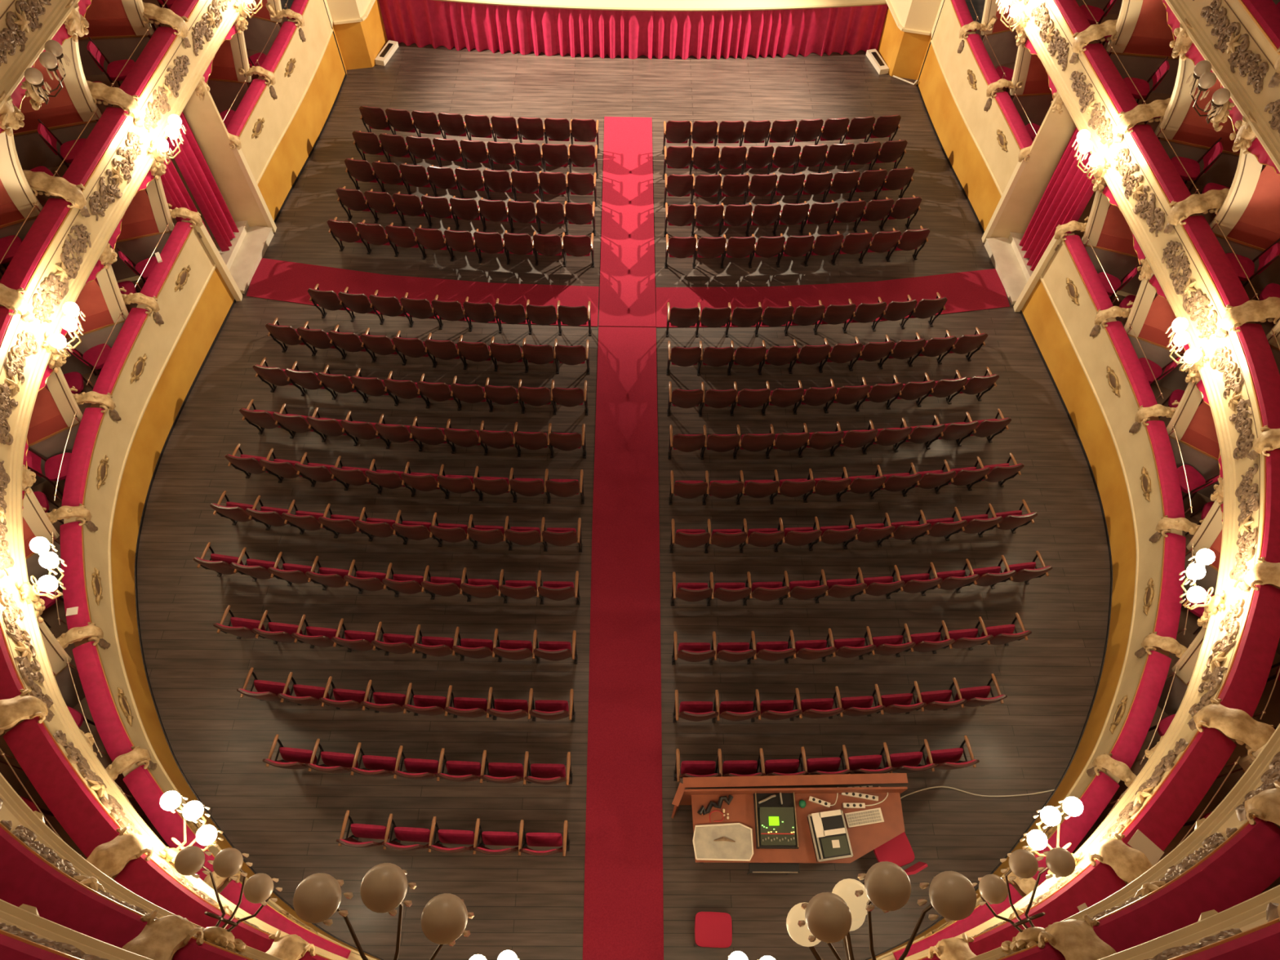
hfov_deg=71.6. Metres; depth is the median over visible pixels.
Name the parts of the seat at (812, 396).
backrest, leg, armrest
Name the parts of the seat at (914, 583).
seat, backrest, leg, armrest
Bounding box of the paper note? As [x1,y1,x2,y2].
[831,840,839,848]
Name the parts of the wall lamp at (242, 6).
arm, arm, arm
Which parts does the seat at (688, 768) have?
leg, armrest, seat, backrest, armrest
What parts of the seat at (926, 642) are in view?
seat, backrest, leg, armrest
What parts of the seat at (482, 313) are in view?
armrest, leg, backrest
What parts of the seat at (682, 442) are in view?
leg, armrest, backrest, leg, armrest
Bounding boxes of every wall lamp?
[16,537,66,609]
[20,40,70,110]
[42,302,85,361]
[148,114,186,168]
[158,791,223,863]
[174,845,282,951]
[234,0,262,22]
[293,862,474,959]
[469,950,519,959]
[728,951,774,959]
[786,878,871,959]
[797,861,976,959]
[971,847,1075,951]
[995,0,1028,38]
[1019,796,1083,875]
[1071,129,1109,184]
[1164,317,1208,377]
[1178,548,1224,622]
[1186,60,1235,131]
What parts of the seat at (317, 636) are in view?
armrest, leg, backrest, seat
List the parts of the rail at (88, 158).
brass rod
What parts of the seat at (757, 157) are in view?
seat, leg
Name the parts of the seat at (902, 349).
backrest, leg, armrest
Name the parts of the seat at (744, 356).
backrest, leg, armrest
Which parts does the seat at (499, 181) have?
leg, seat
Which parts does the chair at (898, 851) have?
seat, backrest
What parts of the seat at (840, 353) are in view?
seat, backrest, leg, armrest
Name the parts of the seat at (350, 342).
armrest, leg, backrest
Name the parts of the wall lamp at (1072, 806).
arm, globe, arm, globe, arm, globe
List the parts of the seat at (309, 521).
armrest, leg, backrest, seat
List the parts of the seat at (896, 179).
seat, backrest, leg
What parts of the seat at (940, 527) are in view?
seat, backrest, leg, armrest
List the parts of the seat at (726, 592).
seat, backrest, leg, armrest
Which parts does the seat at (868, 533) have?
seat, backrest, leg, armrest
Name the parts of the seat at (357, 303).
armrest, leg, backrest, seat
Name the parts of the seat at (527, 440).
armrest, leg, backrest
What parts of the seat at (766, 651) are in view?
seat, backrest, leg, armrest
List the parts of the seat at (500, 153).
leg, seat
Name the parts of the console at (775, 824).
control panel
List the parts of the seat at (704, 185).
seat, backrest, leg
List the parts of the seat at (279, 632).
armrest, leg, backrest, seat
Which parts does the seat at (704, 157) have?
seat, leg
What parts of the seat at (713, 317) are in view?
backrest, leg, armrest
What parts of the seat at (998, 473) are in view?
seat, backrest, leg, armrest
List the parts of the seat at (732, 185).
seat, backrest, leg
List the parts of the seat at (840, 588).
seat, backrest, leg, armrest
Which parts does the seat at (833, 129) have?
seat, leg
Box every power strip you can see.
[808,795,830,808]
[841,792,878,800]
[842,803,865,808]
[847,785,872,787]
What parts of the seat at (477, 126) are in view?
seat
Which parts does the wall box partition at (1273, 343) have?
column post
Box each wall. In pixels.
[0,0,1279,959]
[0,95,128,374]
[0,884,1279,959]
[12,3,173,279]
[111,266,1136,959]
[240,0,345,221]
[324,0,371,26]
[889,0,943,37]
[917,0,1019,231]
[1081,23,1265,298]
[1124,116,1279,401]
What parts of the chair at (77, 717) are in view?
seat, leg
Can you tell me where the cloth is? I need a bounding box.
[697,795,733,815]
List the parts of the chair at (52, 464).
backrest, leg, leg, seat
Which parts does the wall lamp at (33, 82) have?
globe, arm, globe, arm, globe, arm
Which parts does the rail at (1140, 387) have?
brass rod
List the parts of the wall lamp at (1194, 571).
arm, globe, arm, globe, arm, globe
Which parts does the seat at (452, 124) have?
leg, seat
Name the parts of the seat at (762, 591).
seat, backrest, leg, armrest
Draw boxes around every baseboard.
[134,299,384,959]
[274,73,346,222]
[864,310,1112,959]
[916,84,984,234]
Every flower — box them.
[0,506,5,523]
[5,376,19,395]
[13,10,29,32]
[14,641,31,662]
[54,262,67,281]
[72,875,105,892]
[88,779,108,799]
[111,166,123,184]
[162,83,172,99]
[206,11,215,26]
[213,903,232,914]
[1008,907,1026,919]
[1046,26,1054,40]
[1086,98,1096,115]
[1132,182,1143,200]
[1133,786,1153,806]
[1133,880,1165,897]
[1183,278,1196,297]
[1210,651,1226,672]
[1226,32,1240,53]
[1227,391,1241,411]
[1238,515,1253,536]
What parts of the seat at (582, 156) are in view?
leg, backrest, seat, armrest, leg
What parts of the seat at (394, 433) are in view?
armrest, leg, backrest, seat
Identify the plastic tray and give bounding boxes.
[692,822,753,861]
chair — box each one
[0,235,22,275]
[18,795,53,816]
[25,448,71,497]
[29,165,53,204]
[32,582,63,627]
[33,491,63,524]
[37,119,86,168]
[44,371,93,394]
[66,342,111,375]
[66,706,95,728]
[86,36,134,87]
[95,277,139,294]
[116,247,156,283]
[148,18,159,31]
[157,0,175,8]
[219,109,235,128]
[247,53,266,82]
[873,831,928,875]
[995,66,1013,92]
[1025,123,1040,141]
[1080,0,1116,24]
[1097,263,1139,299]
[1098,35,1111,45]
[1119,294,1136,308]
[1123,56,1169,104]
[1138,353,1182,386]
[1147,714,1175,736]
[1158,389,1203,417]
[1170,137,1222,191]
[1177,464,1219,500]
[1181,586,1213,634]
[1182,811,1212,826]
[1185,501,1213,535]
[1200,182,1230,194]
[1226,238,1279,287]
[1254,283,1279,328]
[1266,662,1279,682]
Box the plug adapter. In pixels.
[722,808,728,819]
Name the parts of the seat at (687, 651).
leg, armrest, seat, backrest, leg, armrest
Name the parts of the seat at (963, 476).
seat, backrest, leg, armrest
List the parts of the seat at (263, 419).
armrest, leg, backrest, seat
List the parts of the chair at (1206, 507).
leg, seat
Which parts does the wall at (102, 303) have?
wall panel, wall panel, column post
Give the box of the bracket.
[778,792,782,804]
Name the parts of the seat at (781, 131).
seat, leg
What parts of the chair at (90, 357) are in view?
backrest, leg, leg, seat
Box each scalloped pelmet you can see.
[0,127,5,133]
[10,23,72,109]
[22,364,53,469]
[22,490,25,510]
[60,259,104,337]
[78,0,91,17]
[108,169,154,249]
[203,23,237,84]
[1024,38,1057,99]
[1102,185,1145,265]
[1148,275,1189,351]
[1162,0,1180,40]
[1184,42,1243,132]
[1195,379,1222,477]
[1219,503,1222,524]
[1246,137,1279,175]
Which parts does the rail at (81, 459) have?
brass rod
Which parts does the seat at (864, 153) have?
seat, leg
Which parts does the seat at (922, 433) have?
seat, backrest, leg, armrest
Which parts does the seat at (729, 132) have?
seat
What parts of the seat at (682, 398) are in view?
leg, armrest, backrest, leg, armrest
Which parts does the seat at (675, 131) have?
leg, armrest, seat, backrest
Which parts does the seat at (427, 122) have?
leg, seat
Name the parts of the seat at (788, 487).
seat, backrest, leg, armrest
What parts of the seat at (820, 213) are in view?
seat, backrest, leg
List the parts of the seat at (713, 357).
backrest, leg, armrest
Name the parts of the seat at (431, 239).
leg, backrest, seat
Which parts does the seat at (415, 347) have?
armrest, leg, backrest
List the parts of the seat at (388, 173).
leg, backrest, seat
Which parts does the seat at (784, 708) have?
seat, backrest, armrest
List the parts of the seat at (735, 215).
seat, backrest, leg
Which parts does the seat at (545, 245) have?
armrest, leg, backrest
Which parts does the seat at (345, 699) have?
armrest, backrest, seat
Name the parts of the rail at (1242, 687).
brass rod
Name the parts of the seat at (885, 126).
seat, leg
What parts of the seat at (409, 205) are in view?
leg, backrest, seat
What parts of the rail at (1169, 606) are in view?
brass rod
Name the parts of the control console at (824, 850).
panel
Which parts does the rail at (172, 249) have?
brass rod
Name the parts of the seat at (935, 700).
seat, backrest, armrest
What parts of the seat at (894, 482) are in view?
seat, backrest, leg, armrest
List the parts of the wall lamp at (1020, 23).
globe, arm, arm, arm, globe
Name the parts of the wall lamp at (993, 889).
globe, arm, arm, globe, arm, globe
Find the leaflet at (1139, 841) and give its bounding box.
[1127,829,1164,865]
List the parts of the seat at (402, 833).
armrest, backrest, seat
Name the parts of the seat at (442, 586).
armrest, leg, backrest, seat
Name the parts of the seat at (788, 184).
seat, backrest, leg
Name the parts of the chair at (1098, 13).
seat, leg, leg, backrest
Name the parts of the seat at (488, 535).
armrest, leg, backrest, seat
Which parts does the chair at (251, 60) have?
leg, seat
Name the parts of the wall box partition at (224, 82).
wall panel, column post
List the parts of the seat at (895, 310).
backrest, leg, armrest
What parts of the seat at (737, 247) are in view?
backrest, leg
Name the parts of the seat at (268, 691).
armrest, backrest, seat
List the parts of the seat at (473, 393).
armrest, leg, backrest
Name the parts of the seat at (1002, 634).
seat, backrest, armrest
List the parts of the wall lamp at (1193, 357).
arm, arm, globe, globe, arm, globe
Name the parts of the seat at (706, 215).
seat, backrest, leg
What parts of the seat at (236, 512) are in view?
armrest, leg, backrest, seat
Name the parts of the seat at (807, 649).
seat, backrest, leg, armrest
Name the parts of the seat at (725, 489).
seat, backrest, leg, armrest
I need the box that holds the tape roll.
[798,800,806,808]
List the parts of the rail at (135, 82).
brass rod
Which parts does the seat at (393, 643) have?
armrest, leg, backrest, seat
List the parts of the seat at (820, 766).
seat, backrest, armrest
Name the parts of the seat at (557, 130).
seat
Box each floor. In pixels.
[0,0,1279,860]
[31,278,1214,853]
[137,0,1110,959]
[246,17,288,84]
[974,29,1015,97]
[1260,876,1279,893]
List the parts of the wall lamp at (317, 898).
globe, arm, globe, arm, arm, globe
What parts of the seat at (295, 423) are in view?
armrest, leg, backrest, seat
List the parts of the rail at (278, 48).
brass rod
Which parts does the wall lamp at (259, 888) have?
globe, arm, globe, arm, arm, globe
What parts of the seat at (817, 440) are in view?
seat, backrest, leg, armrest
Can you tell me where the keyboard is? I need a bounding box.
[844,807,884,827]
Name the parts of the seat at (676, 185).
leg, armrest, seat, backrest, leg, armrest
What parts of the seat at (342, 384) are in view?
armrest, leg, backrest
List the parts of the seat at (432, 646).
armrest, leg, backrest, seat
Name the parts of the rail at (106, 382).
brass rod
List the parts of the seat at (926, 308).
backrest, leg, armrest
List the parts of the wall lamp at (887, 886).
globe, arm, arm, globe, arm, globe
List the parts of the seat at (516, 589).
armrest, leg, backrest, seat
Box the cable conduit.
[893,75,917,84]
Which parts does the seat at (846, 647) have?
seat, backrest, leg, armrest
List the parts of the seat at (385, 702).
armrest, backrest, seat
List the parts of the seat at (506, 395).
armrest, leg, backrest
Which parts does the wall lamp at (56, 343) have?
globe, arm, globe, globe, arm, arm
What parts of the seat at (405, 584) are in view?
armrest, leg, backrest, seat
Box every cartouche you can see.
[91,567,102,605]
[97,454,109,489]
[117,687,133,726]
[130,353,147,383]
[175,265,191,292]
[180,805,199,832]
[252,117,264,138]
[277,910,318,934]
[284,57,296,76]
[924,920,955,937]
[967,69,977,89]
[996,129,1007,151]
[1043,811,1065,837]
[1065,277,1079,304]
[1106,365,1119,396]
[1109,695,1127,733]
[1139,466,1151,501]
[1142,577,1154,615]
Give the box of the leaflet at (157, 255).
[154,252,162,262]
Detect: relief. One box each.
[0,0,51,66]
[0,330,39,445]
[0,460,14,575]
[0,586,54,715]
[0,820,157,919]
[0,923,108,959]
[32,223,91,324]
[53,729,142,835]
[88,132,143,221]
[144,55,190,133]
[159,862,279,937]
[191,0,231,55]
[217,945,257,959]
[968,867,1082,937]
[994,948,1024,959]
[1018,0,1029,5]
[1031,2,1068,71]
[1069,71,1113,148]
[1084,827,1237,921]
[1099,738,1188,842]
[1113,147,1164,236]
[1144,928,1242,959]
[1161,240,1217,339]
[1186,598,1244,724]
[1200,0,1269,93]
[1209,346,1253,459]
[1229,463,1260,587]
[1235,751,1279,811]
[1264,98,1279,133]
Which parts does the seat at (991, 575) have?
seat, backrest, leg, armrest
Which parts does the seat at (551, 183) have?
leg, backrest, seat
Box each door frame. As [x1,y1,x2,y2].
[145,80,267,226]
[990,93,1110,238]
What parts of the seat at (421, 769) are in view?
armrest, backrest, seat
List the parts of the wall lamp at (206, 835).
globe, arm, globe, arm, globe, arm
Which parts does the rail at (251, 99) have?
brass rod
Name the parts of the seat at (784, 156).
seat, leg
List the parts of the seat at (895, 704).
seat, backrest, armrest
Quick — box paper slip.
[1076,902,1088,911]
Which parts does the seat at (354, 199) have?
leg, backrest, seat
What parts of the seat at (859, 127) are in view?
seat, leg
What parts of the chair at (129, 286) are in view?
seat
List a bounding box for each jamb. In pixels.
[116,260,235,299]
[1021,275,1136,309]
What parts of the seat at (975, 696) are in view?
seat, backrest, armrest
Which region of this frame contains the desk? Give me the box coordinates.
[671,773,907,863]
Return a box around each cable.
[709,809,724,822]
[865,786,888,806]
[900,786,1054,799]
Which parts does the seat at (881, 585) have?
seat, backrest, leg, armrest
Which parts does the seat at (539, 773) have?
armrest, backrest, seat, armrest, leg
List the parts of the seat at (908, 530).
seat, backrest, leg, armrest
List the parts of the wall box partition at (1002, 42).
column post, wall panel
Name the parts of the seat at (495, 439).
armrest, leg, backrest, seat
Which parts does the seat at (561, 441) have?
armrest, leg, backrest, armrest, leg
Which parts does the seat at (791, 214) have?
seat, backrest, leg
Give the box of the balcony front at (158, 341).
[63,219,1182,959]
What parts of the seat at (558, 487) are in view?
armrest, leg, backrest, seat, armrest, leg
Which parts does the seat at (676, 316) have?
leg, armrest, backrest, leg, armrest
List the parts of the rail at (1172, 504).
brass rod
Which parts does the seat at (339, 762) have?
armrest, backrest, seat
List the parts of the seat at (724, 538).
seat, backrest, leg, armrest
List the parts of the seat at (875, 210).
seat, backrest, leg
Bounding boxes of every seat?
[192,542,243,576]
[209,490,256,525]
[213,604,265,639]
[224,443,267,478]
[230,546,279,582]
[236,667,290,701]
[239,399,284,434]
[245,495,291,529]
[252,357,293,392]
[252,609,302,644]
[259,448,303,483]
[262,733,317,768]
[265,317,305,352]
[267,551,315,586]
[272,403,315,438]
[277,671,329,706]
[281,499,324,534]
[284,361,325,395]
[291,614,340,648]
[294,452,336,487]
[296,320,336,355]
[305,555,348,590]
[305,738,358,773]
[306,407,346,442]
[307,283,345,318]
[317,364,356,399]
[318,503,360,537]
[318,675,368,710]
[327,217,362,251]
[328,324,366,359]
[329,455,370,490]
[331,618,378,652]
[336,186,370,220]
[336,810,389,848]
[337,286,375,321]
[340,410,380,445]
[343,559,386,594]
[344,157,377,189]
[348,742,399,777]
[350,368,388,403]
[351,130,384,160]
[355,219,390,254]
[355,506,395,541]
[359,105,390,132]
[360,327,397,362]
[360,680,405,713]
[364,188,397,222]
[364,458,404,493]
[368,289,404,324]
[371,160,404,192]
[371,622,414,655]
[374,413,413,448]
[378,133,409,163]
[382,562,423,596]
[382,813,430,851]
[383,370,421,405]
[385,107,415,134]
[385,222,418,257]
[391,330,428,365]
[391,510,431,544]
[392,191,424,225]
[392,745,439,779]
[399,162,430,195]
[400,292,435,327]
[400,462,439,496]
[402,682,446,715]
[405,135,435,164]
[408,416,447,451]
[411,110,440,137]
[411,624,453,657]
[414,225,446,259]
[417,373,453,408]
[421,193,452,227]
[421,565,461,599]
[424,333,459,367]
[426,164,457,196]
[426,816,474,853]
[429,512,467,546]
[431,294,465,329]
[432,137,462,167]
[436,464,475,498]
[436,747,481,782]
[437,112,466,138]
[444,226,475,261]
[444,418,480,453]
[444,684,487,718]
[449,195,479,230]
[450,375,485,410]
[452,626,493,660]
[454,166,484,199]
[457,334,490,369]
[459,139,488,168]
[459,567,498,601]
[462,296,495,331]
[464,114,492,140]
[466,514,504,549]
[472,466,509,501]
[472,817,519,855]
[473,228,503,262]
[478,197,507,231]
[478,420,514,455]
[480,750,524,783]
[482,168,511,199]
[484,377,518,412]
[485,687,528,719]
[486,141,515,170]
[488,336,522,371]
[490,115,517,142]
[492,628,532,662]
[493,297,526,333]
[497,568,537,603]
[502,230,533,264]
[503,515,540,550]
[506,199,536,233]
[508,467,544,502]
[510,169,538,201]
[512,422,547,457]
[513,142,541,171]
[516,116,543,142]
[517,378,551,413]
[517,819,569,856]
[521,337,554,373]
[523,751,573,785]
[524,299,556,333]
[527,688,575,721]
[532,231,561,266]
[532,629,577,663]
[535,200,564,234]
[536,570,580,604]
[537,170,566,202]
[540,516,582,551]
[541,143,568,172]
[543,118,570,143]
[543,468,584,503]
[547,422,586,458]
[550,379,588,415]
[553,338,590,373]
[556,300,591,335]
[561,232,594,266]
[564,200,595,235]
[565,171,596,206]
[568,144,598,178]
[569,119,599,153]
[662,120,692,154]
[662,146,693,179]
[663,173,694,207]
[663,202,696,236]
[664,234,697,268]
[665,302,701,337]
[666,340,702,375]
[666,381,704,416]
[667,424,706,459]
[668,470,709,505]
[669,518,711,553]
[670,572,714,605]
[671,631,716,664]
[672,689,719,722]
[673,748,722,782]
[691,120,718,146]
[693,146,720,174]
[693,173,722,204]
[695,203,724,236]
[697,234,727,268]
[700,302,732,337]
[702,340,734,375]
[704,381,737,416]
[706,424,741,459]
[709,470,744,504]
[711,518,748,552]
[714,571,752,605]
[716,631,756,664]
[717,120,744,146]
[719,688,760,721]
[720,146,747,174]
[721,173,750,204]
[722,747,764,776]
[724,202,753,236]
[725,234,755,267]
[730,302,763,336]
[733,340,767,374]
[737,381,771,415]
[740,423,775,458]
[743,120,771,146]
[743,469,780,503]
[746,145,774,174]
[747,517,785,551]
[748,173,777,204]
[751,201,781,235]
[751,570,790,604]
[755,233,785,267]
[755,630,796,663]
[760,688,802,720]
[761,301,794,335]
[764,339,799,373]
[764,746,808,775]
[768,380,804,414]
[769,120,797,146]
[772,144,800,173]
[773,422,809,457]
[775,172,805,204]
[777,468,815,502]
[779,200,809,235]
[782,232,814,266]
[783,516,822,551]
[789,568,828,603]
[791,300,825,334]
[795,118,823,145]
[795,337,831,373]
[795,628,836,662]
[798,143,827,173]
[800,378,837,413]
[800,686,844,719]
[802,171,832,203]
[806,200,838,234]
[806,421,844,456]
[806,744,852,774]
[811,231,844,265]
[812,466,851,501]
[819,515,858,549]
[820,117,849,143]
[821,298,856,333]
[824,142,854,172]
[826,336,862,371]
[826,567,866,601]
[829,169,860,201]
[833,377,870,411]
[833,626,876,659]
[834,198,866,232]
[838,684,885,716]
[839,229,872,263]
[840,419,878,453]
[844,115,875,142]
[844,742,894,773]
[845,464,886,499]
[849,141,881,170]
[851,297,886,331]
[854,512,895,546]
[855,168,887,199]
[857,334,894,368]
[861,196,894,231]
[863,564,905,599]
[864,374,902,409]
[866,227,901,262]
[869,623,915,657]
[870,114,901,141]
[872,417,911,452]
[875,139,907,168]
[877,680,926,714]
[880,294,917,328]
[880,462,921,497]
[881,166,914,198]
[885,738,937,773]
[888,195,921,228]
[888,332,926,366]
[890,510,931,544]
[894,226,929,259]
[897,372,935,407]
[900,562,942,595]
[904,414,946,448]
[906,620,955,653]
[910,292,946,326]
[915,459,955,493]
[915,677,967,711]
[918,329,957,364]
[925,506,967,541]
[925,735,979,769]
[928,369,967,404]
[933,558,979,592]
[937,412,978,446]
[943,616,993,649]
[945,456,990,490]
[948,327,987,361]
[955,673,1007,706]
[957,503,1003,537]
[958,366,999,400]
[967,408,1011,443]
[968,555,1016,588]
[980,612,1031,645]
[982,453,1024,487]
[991,499,1037,533]
[1004,551,1053,584]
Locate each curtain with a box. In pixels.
[160,151,217,249]
[166,111,239,251]
[378,0,888,59]
[1018,127,1094,271]
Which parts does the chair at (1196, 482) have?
seat, leg, leg, backrest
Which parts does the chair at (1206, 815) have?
leg, seat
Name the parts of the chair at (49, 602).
leg, seat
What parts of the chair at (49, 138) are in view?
backrest, leg, leg, seat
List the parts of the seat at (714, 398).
backrest, leg, armrest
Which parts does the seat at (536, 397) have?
armrest, leg, backrest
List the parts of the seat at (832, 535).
seat, backrest, leg, armrest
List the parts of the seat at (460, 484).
armrest, leg, backrest, seat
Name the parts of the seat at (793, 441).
seat, backrest, leg, armrest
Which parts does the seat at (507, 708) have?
armrest, leg, backrest, seat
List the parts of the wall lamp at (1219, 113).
globe, arm, arm, globe, arm, globe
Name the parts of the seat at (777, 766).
seat, backrest, armrest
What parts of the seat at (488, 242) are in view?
leg, backrest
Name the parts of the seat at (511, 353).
armrest, leg, backrest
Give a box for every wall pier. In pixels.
[332,0,387,74]
[877,7,931,84]
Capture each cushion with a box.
[169,0,198,21]
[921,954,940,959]
[1053,0,1090,34]
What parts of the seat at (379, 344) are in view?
armrest, leg, backrest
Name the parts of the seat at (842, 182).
seat, backrest, leg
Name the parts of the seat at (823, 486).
seat, backrest, leg, armrest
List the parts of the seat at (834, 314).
backrest, leg, armrest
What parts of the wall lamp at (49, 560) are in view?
globe, arm, globe, arm, globe, arm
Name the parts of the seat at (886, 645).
seat, backrest, leg, armrest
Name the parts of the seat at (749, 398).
backrest, leg, armrest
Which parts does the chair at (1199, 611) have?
leg, seat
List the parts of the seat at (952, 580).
seat, backrest, leg, armrest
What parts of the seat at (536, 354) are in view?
armrest, leg, backrest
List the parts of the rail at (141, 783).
brass rod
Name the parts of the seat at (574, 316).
armrest, leg, backrest, armrest, leg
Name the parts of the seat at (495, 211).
leg, backrest, seat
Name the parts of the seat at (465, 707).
armrest, backrest, seat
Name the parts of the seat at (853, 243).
seat, backrest, leg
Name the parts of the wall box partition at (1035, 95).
column post, wall panel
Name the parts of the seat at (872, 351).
backrest, leg, armrest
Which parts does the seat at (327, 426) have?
armrest, leg, backrest, seat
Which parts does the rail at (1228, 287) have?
brass rod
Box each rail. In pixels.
[0,197,73,296]
[0,306,14,353]
[0,619,28,699]
[0,715,126,857]
[0,822,147,948]
[0,928,83,959]
[51,521,92,630]
[53,106,128,191]
[53,407,105,506]
[66,641,135,761]
[86,307,149,395]
[111,26,178,102]
[113,853,274,952]
[120,764,215,880]
[134,221,193,298]
[161,0,200,22]
[172,936,254,959]
[219,880,351,959]
[222,78,267,137]
[255,20,297,75]
[284,0,309,19]
[298,950,332,959]
[892,882,1022,959]
[917,952,940,959]
[950,0,978,31]
[965,33,1006,88]
[968,857,1126,955]
[993,91,1036,150]
[995,940,1066,959]
[1031,771,1122,884]
[1051,0,1098,38]
[1062,235,1119,311]
[1081,43,1146,117]
[1093,814,1279,952]
[1103,320,1163,408]
[1107,650,1177,768]
[1119,724,1240,862]
[1128,124,1199,208]
[1144,420,1192,518]
[1152,533,1194,639]
[1167,917,1279,959]
[1180,215,1259,311]
[1215,583,1279,719]
[1234,323,1279,431]
[1238,0,1279,54]
[1258,448,1279,563]
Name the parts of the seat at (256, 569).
armrest, leg, backrest, seat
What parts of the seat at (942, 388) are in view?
backrest, leg, armrest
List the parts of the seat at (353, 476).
armrest, leg, backrest, seat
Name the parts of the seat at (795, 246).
seat, backrest, leg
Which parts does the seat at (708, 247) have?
backrest, leg, armrest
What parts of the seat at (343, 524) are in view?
armrest, leg, backrest, seat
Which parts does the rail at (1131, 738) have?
brass rod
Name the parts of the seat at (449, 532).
armrest, leg, backrest, seat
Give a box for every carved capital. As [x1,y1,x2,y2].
[0,90,24,136]
[22,464,35,493]
[32,598,44,622]
[47,351,66,373]
[63,0,88,42]
[79,728,97,755]
[98,243,117,269]
[150,160,166,180]
[195,75,209,100]
[234,14,248,34]
[1015,31,1027,48]
[1050,91,1063,114]
[1091,177,1106,193]
[1137,257,1153,282]
[1145,735,1163,759]
[1169,17,1192,60]
[1185,368,1200,385]
[1197,615,1209,630]
[1210,477,1223,505]
[1229,111,1257,154]
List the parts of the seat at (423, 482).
armrest, leg, backrest, seat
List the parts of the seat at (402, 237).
leg, backrest, seat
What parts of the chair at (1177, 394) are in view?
leg, seat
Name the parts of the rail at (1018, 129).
brass rod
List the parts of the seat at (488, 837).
armrest, backrest, seat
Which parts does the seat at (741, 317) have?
backrest, leg, armrest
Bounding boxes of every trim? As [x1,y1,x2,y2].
[192,222,243,301]
[231,145,276,232]
[333,0,375,24]
[434,0,886,11]
[885,0,930,35]
[982,157,1028,243]
[1013,235,1064,311]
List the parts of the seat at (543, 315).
armrest, leg, backrest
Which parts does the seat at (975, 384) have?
backrest, leg, armrest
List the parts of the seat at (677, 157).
leg, armrest, seat, backrest, leg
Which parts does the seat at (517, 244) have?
leg, backrest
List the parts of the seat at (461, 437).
armrest, leg, backrest, seat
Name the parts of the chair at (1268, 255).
seat, leg, leg, backrest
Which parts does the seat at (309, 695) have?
armrest, backrest, seat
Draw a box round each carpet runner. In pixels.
[246,257,599,326]
[582,326,663,959]
[598,116,656,327]
[655,268,1009,327]
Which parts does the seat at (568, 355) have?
armrest, leg, backrest, armrest, leg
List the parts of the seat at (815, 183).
seat, backrest, leg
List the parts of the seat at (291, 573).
armrest, leg, backrest, seat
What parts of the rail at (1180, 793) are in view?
brass rod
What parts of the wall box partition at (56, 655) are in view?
column post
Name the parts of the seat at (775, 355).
backrest, leg, armrest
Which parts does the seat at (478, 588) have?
armrest, leg, backrest, seat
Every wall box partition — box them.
[0,751,28,792]
[18,903,39,915]
[22,486,62,585]
[26,364,83,488]
[33,810,44,822]
[36,615,85,707]
[77,0,153,75]
[111,778,144,817]
[207,28,252,113]
[243,0,284,53]
[979,0,1017,66]
[1008,37,1053,125]
[1075,0,1122,14]
[1097,785,1130,822]
[1106,0,1179,93]
[1157,626,1205,715]
[1166,377,1221,501]
[1182,499,1223,595]
[1194,817,1205,830]
[1197,909,1217,921]
[1210,743,1266,800]
[1266,319,1279,374]
[1272,0,1279,4]
[1275,638,1279,654]
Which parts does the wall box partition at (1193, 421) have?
column post, wall panel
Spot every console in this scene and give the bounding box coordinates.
[0,283,34,322]
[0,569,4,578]
[0,688,53,735]
[22,169,89,217]
[41,503,97,532]
[53,622,110,648]
[70,386,121,421]
[86,80,143,127]
[86,826,153,878]
[105,746,157,780]
[119,286,164,324]
[121,909,204,959]
[142,2,191,48]
[167,203,202,238]
[203,870,244,888]
[228,133,241,149]
[238,66,277,98]
[265,2,306,41]
[266,929,315,959]
[753,791,799,848]
[807,809,853,862]
[928,933,976,959]
[957,15,997,53]
[983,77,1025,111]
[1001,866,1039,894]
[1017,145,1031,162]
[1037,913,1116,959]
[1053,216,1088,250]
[1069,19,1117,63]
[1086,752,1137,786]
[1088,831,1153,884]
[1089,301,1133,337]
[1113,97,1170,143]
[1128,400,1179,433]
[1134,631,1190,658]
[1149,515,1204,542]
[1163,187,1229,233]
[1188,697,1275,759]
[1215,297,1279,338]
[1235,781,1279,826]
[1237,556,1279,591]
[1246,425,1279,460]
[1266,902,1279,921]
[1268,46,1279,88]
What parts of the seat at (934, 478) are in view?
seat, backrest, leg, armrest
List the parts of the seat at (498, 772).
armrest, backrest, seat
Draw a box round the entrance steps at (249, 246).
[170,218,274,293]
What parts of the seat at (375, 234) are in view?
leg, backrest, seat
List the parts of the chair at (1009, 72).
seat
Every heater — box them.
[374,40,398,66]
[866,48,888,75]
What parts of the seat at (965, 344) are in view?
backrest, leg, armrest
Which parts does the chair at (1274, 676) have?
leg, leg, seat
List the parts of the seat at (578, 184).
armrest, leg, backrest, seat, armrest, leg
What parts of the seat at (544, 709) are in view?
armrest, backrest, seat, armrest, leg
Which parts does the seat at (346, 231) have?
leg, backrest, seat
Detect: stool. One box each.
[693,911,732,947]
[746,862,799,875]
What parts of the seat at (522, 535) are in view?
armrest, leg, backrest, seat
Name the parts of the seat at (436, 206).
leg, backrest, seat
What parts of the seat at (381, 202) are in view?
leg, backrest, seat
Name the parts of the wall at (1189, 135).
column post, wall panel, column post, wall panel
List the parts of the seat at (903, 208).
seat, backrest, leg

